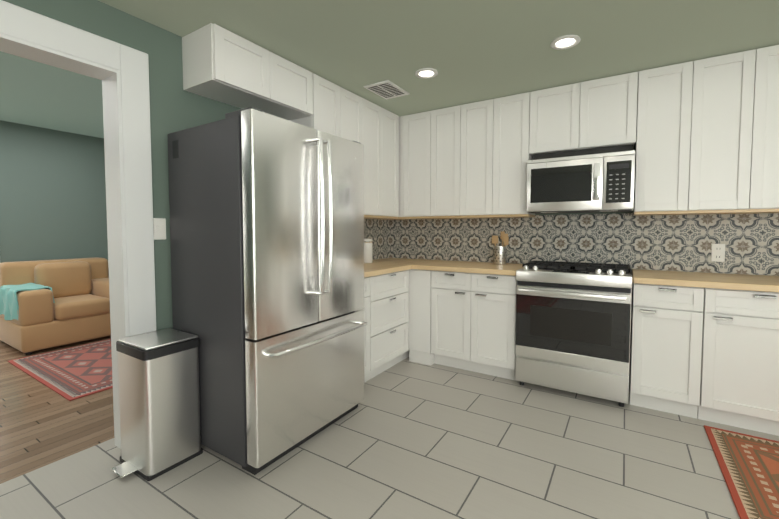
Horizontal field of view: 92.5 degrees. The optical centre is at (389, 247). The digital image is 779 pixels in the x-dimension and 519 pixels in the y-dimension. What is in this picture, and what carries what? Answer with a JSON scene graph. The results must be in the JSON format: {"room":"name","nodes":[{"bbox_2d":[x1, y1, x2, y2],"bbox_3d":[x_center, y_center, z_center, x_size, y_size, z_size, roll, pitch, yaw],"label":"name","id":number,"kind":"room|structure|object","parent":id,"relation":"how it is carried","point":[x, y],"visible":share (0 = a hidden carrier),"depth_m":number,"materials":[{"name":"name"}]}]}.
{"room":"kitchen","nodes":[
{"label":"kitchen","id":0,"kind":"room"},
{"bbox_2d":[0,51,103,137],"bbox_3d":[-3.280,-1.407,2.756,3.700,0.080,7.480,2,3,32],"label":"ceiling","id":1,"kind":"structure","parent":0,"point":[36,94],"depth_m":3.48,"materials":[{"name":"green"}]},
{"bbox_2d":[0,120,107,262],"bbox_3d":[-4.783,-0.178,3.768,0.140,2.470,7.480,2,3,32],"label":"wall","id":2,"kind":"structure","parent":0,"point":[52,194],"depth_m":4.59,"materials":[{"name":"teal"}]},
{"bbox_2d":[3,0,389,329],"bbox_3d":[-1.616,-0.051,1.858,0.140,2.395,5.840,2,3,32],"label":"wall","id":3,"kind":"structure","parent":0,"point":[175,106],"depth_m":2.17,"materials":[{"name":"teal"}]},
{"bbox_2d":[0,0,156,448],"bbox_3d":[-1.921,0.063,1.382,0.180,2.212,1.881,2,3,32],"label":"trim","id":4,"kind":"structure","parent":3,"relation":"attached to","point":[121,71],"depth_m":2.02,"materials":[{"name":"white wood"}]},
{"bbox_2d":[153,218,165,239],"bbox_3d":[-1.331,-0.108,2.160,0.013,0.124,0.072,2,3,32],"label":"switch plate","id":5,"kind":"object","parent":3,"relation":"attached to","point":[159,226],"visible":0.96,"depth_m":2.16,"materials":[{"name":"white plastic"}]},
{"bbox_2d":[182,23,398,218],"bbox_3d":[-0.567,-0.780,3.046,0.318,1.041,2.046,2,3,32],"label":"upper cabinet","id":6,"kind":"object","parent":3,"relation":"attached to","point":[221,64],"visible":0.81,"depth_m":2.64,"materials":[{"name":"white wood"}]},
{"bbox_2d":[0,335,778,518],"bbox_3d":[-1.177,1.188,1.542,8.400,0.050,7.200,2,3,32],"label":"floor","id":7,"kind":"structure","parent":0,"point":[406,438],"depth_m":1.97,"materials":[{"name":"tile"}]},
{"bbox_2d":[0,257,110,354],"bbox_3d":[-3.684,0.595,4.259,0.950,0.880,1.056,2,3,32],"label":"sofa","id":8,"kind":"object","parent":7,"relation":"on","point":[45,304],"visible":0.92,"depth_m":3.99,"materials":[{"name":"fabric"}]},
{"bbox_2d":[8,339,112,400],"bbox_3d":[-2.480,1.051,3.825,1.510,0.008,1.735,2,3,32],"label":"living room rug","id":9,"kind":"object","parent":7,"relation":"on","point":[74,373],"visible":0.42,"depth_m":3.30,"materials":[{"name":"red fabric"}]},
{"bbox_2d":[111,328,202,480],"bbox_3d":[-1.259,0.811,1.987,0.318,0.660,0.358,2,3,32],"label":"trash can","id":10,"kind":"object","parent":7,"relation":"on","point":[159,396],"visible":1,"depth_m":1.91,"materials":[{"name":"silver metal"}]},
{"bbox_2d":[168,107,366,474],"bbox_3d":[-0.693,0.214,2.352,0.832,1.820,0.899,2,3,32],"label":"fridge","id":11,"kind":"object","parent":7,"relation":"on","point":[267,237],"visible":0.94,"depth_m":2.00,"materials":[{"name":"grey metal"}]},
{"bbox_2d":[363,278,374,382],"bbox_3d":[-0.487,0.659,2.969,0.608,0.874,0.300,2,3,32],"label":"base cabinet","id":12,"kind":"object","parent":7,"relation":"on","point":[369,299],"depth_m":2.92,"materials":[{"name":"white wood"}]},
{"bbox_2d":[371,270,410,375],"bbox_3d":[-0.260,0.642,3.326,0.608,0.874,0.669,2,3,32],"label":"base cabinet","id":13,"kind":"object","parent":7,"relation":"on","point":[392,292],"depth_m":3.22,"materials":[{"name":"white wood"}]},
{"bbox_2d":[364,258,438,277],"bbox_3d":[-0.141,0.176,3.469,0.633,0.040,1.556,2,3,32],"label":"countertop","id":14,"kind":"structure","parent":13,"relation":"on","point":[386,265],"depth_m":3.36,"materials":[{"name":"beige wood"}]},
{"bbox_2d":[364,238,372,262],"bbox_3d":[-0.221,0.030,3.614,0.124,0.236,0.124,2,3,32],"label":"canister","id":15,"kind":"object","parent":14,"relation":"on","point":[368,250],"visible":0.65,"depth_m":3.56,"materials":[{"name":"white ceramic"}]},
{"bbox_2d":[411,270,438,365],"bbox_3d":[0.465,0.626,3.667,0.286,0.874,0.608,2,3,32],"label":"base cabinet","id":16,"kind":"object","parent":7,"relation":"on","point":[424,283],"depth_m":3.40,"materials":[{"name":"white wood"}]},
{"bbox_2d":[439,270,516,379],"bbox_3d":[0.851,0.638,3.422,0.746,0.874,0.608,2,3,32],"label":"base cabinet","id":17,"kind":"object","parent":7,"relation":"on","point":[459,314],"depth_m":3.14,"materials":[{"name":"white wood"}]},
{"bbox_2d":[411,260,522,277],"bbox_3d":[0.767,0.177,3.439,0.933,0.040,0.633,2,3,32],"label":"countertop","id":18,"kind":"structure","parent":17,"relation":"on","point":[455,267],"depth_m":3.26,"materials":[{"name":"beige wood"}]},
{"bbox_2d":[492,231,508,264],"bbox_3d":[1.029,0.002,3.488,0.165,0.305,0.113,2,3,32],"label":"utensil holder","id":19,"kind":"object","parent":18,"relation":"on","point":[500,255],"visible":1,"depth_m":3.45,"materials":[{"name":"silver metal"}]},
{"bbox_2d":[515,261,632,406],"bbox_3d":[1.461,0.617,2.964,0.760,0.957,0.690,2,3,32],"label":"range","id":20,"kind":"object","parent":7,"relation":"on","point":[573,325],"visible":0.98,"depth_m":2.71,"materials":[{"name":"silver metal"}]},
{"bbox_2d":[629,273,720,422],"bbox_3d":[2.003,0.672,2.692,0.435,0.874,0.608,2,3,32],"label":"base cabinet","id":21,"kind":"object","parent":7,"relation":"on","point":[704,346],"depth_m":2.44,"materials":[{"name":"white wood"}]},
{"bbox_2d":[633,269,778,292],"bbox_3d":[2.530,0.229,2.322,1.702,0.040,0.632,2,3,32],"label":"countertop","id":22,"kind":"structure","parent":21,"relation":"on","point":[751,283],"depth_m":2.40,"materials":[{"name":"beige wood"}]},
{"bbox_2d":[704,425,778,518],"bbox_3d":[2.476,1.160,1.485,1.770,0.008,0.920,2,3,32],"label":"kitchen rug","id":23,"kind":"object","parent":7,"relation":"on","point":[749,466],"visible":1,"depth_m":1.91,"materials":[{"name":"fabric"}]},
{"bbox_2d":[717,289,778,435],"bbox_3d":[2.362,0.682,2.464,0.661,0.874,0.608,2,3,32],"label":"base cabinet","id":24,"kind":"object","parent":7,"relation":"on","point":[748,355],"depth_m":2.25,"materials":[{"name":"white wood"}]},
{"bbox_2d":[98,0,778,116],"bbox_3d":[0.466,-1.230,0.564,4.980,0.080,5.980,2,3,32],"label":"ceiling","id":25,"kind":"structure","parent":0,"point":[471,51],"depth_m":2.23,"materials":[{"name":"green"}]},
{"bbox_2d":[364,80,409,99],"bbox_3d":[-0.019,-1.300,3.086,0.240,0.014,0.340,2,3,32],"label":"ceiling vent","id":26,"kind":"object","parent":25,"relation":"in","point":[386,89],"visible":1,"depth_m":3.05,"materials":[{"name":"white metal"}]},
{"bbox_2d":[415,68,437,78],"bbox_3d":[0.273,-1.285,2.753,0.170,0.012,0.170,2,3,32],"label":"recessed light","id":27,"kind":"object","parent":25,"relation":"in","point":[425,73],"visible":1,"depth_m":2.74,"materials":[{"name":"white"}]},
{"bbox_2d":[550,35,580,49],"bbox_3d":[1.083,-1.264,2.298,0.170,0.012,0.170,2,3,32],"label":"recessed light","id":28,"kind":"object","parent":25,"relation":"in","point":[564,42],"visible":0.98,"depth_m":2.29,"materials":[{"name":"white glass"}]},
{"bbox_2d":[390,148,778,366],"bbox_3d":[2.030,-0.108,3.085,4.980,2.395,0.140,2,3,32],"label":"wall","id":29,"kind":"structure","parent":0,"point":[683,243],"depth_m":3.12,"materials":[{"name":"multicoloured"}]},
{"bbox_2d":[381,115,416,219],"bbox_3d":[0.100,-0.835,4.003,0.419,1.020,0.318,2,3,32],"label":"upper cabinet","id":30,"kind":"object","parent":29,"relation":"attached to","point":[403,120],"depth_m":3.79,"materials":[{"name":"white wood"}]},
{"bbox_2d":[409,110,436,216],"bbox_3d":[0.365,-0.827,3.835,0.400,1.020,0.318,2,3,32],"label":"upper cabinet","id":31,"kind":"object","parent":29,"relation":"attached to","point":[423,125],"depth_m":3.68,"materials":[{"name":"white wood"}]},
{"bbox_2d":[437,104,468,216],"bbox_3d":[0.613,-0.820,3.677,0.424,1.020,0.318,2,3,32],"label":"upper cabinet","id":32,"kind":"object","parent":29,"relation":"attached to","point":[452,122],"depth_m":3.51,"materials":[{"name":"white wood"}]},
{"bbox_2d":[465,97,500,216],"bbox_3d":[0.870,-0.812,3.515,0.424,1.020,0.318,2,3,32],"label":"upper cabinet","id":33,"kind":"object","parent":29,"relation":"attached to","point":[483,199],"depth_m":3.35,"materials":[{"name":"white wood"}]},
{"bbox_2d":[501,91,536,216],"bbox_3d":[1.103,-0.805,3.367,0.364,1.020,0.318,2,3,32],"label":"upper cabinet","id":34,"kind":"object","parent":29,"relation":"attached to","point":[515,109],"depth_m":3.21,"materials":[{"name":"white wood"}]},
{"bbox_2d":[529,80,592,158],"bbox_3d":[1.442,-1.047,3.141,0.435,0.516,0.318,2,3,32],"label":"upper cabinet","id":35,"kind":"object","parent":29,"relation":"attached to","point":[559,119],"depth_m":3.01,"materials":[{"name":"white wood"}]},
{"bbox_2d":[526,150,634,213],"bbox_3d":[1.538,-0.500,3.025,0.745,0.427,0.453,2,3,32],"label":"over-the-range microwave","id":36,"kind":"object","parent":29,"relation":"attached to","point":[597,183],"visible":1,"depth_m":2.85,"materials":[{"name":"silver metal"}]},
{"bbox_2d":[589,71,640,153],"bbox_3d":[1.709,-1.039,2.971,0.435,0.516,0.318,2,3,32],"label":"upper cabinet","id":37,"kind":"object","parent":29,"relation":"attached to","point":[614,101],"depth_m":2.81,"materials":[{"name":"white wood"}]},
{"bbox_2d":[633,58,708,215],"bbox_3d":[2.051,-0.777,2.766,0.372,1.020,0.318,2,3,32],"label":"upper cabinet","id":38,"kind":"object","parent":29,"relation":"attached to","point":[701,136],"depth_m":2.63,"materials":[{"name":"white wood"}]},
{"bbox_2d":[711,244,724,261],"bbox_3d":[2.425,0.039,2.751,0.076,0.132,0.009,2,3,32],"label":"electrical outlet plate","id":39,"kind":"object","parent":29,"relation":"attached to","point":[717,252],"visible":1,"depth_m":2.75,"materials":[{"name":"white plastic"}]},
{"bbox_2d":[701,46,772,212],"bbox_3d":[2.289,-0.770,2.616,0.431,1.020,0.318,2,3,32],"label":"upper cabinet","id":40,"kind":"object","parent":29,"relation":"attached to","point":[740,83],"depth_m":2.44,"materials":[{"name":"white wood"}]},
{"bbox_2d":[765,45,778,212],"bbox_3d":[2.553,-0.762,2.448,0.431,1.020,0.318,2,3,32],"label":"upper cabinet","id":41,"kind":"object","parent":29,"relation":"attached to","point":[771,186],"depth_m":2.36,"materials":[{"name":"white wood"}]}
]}

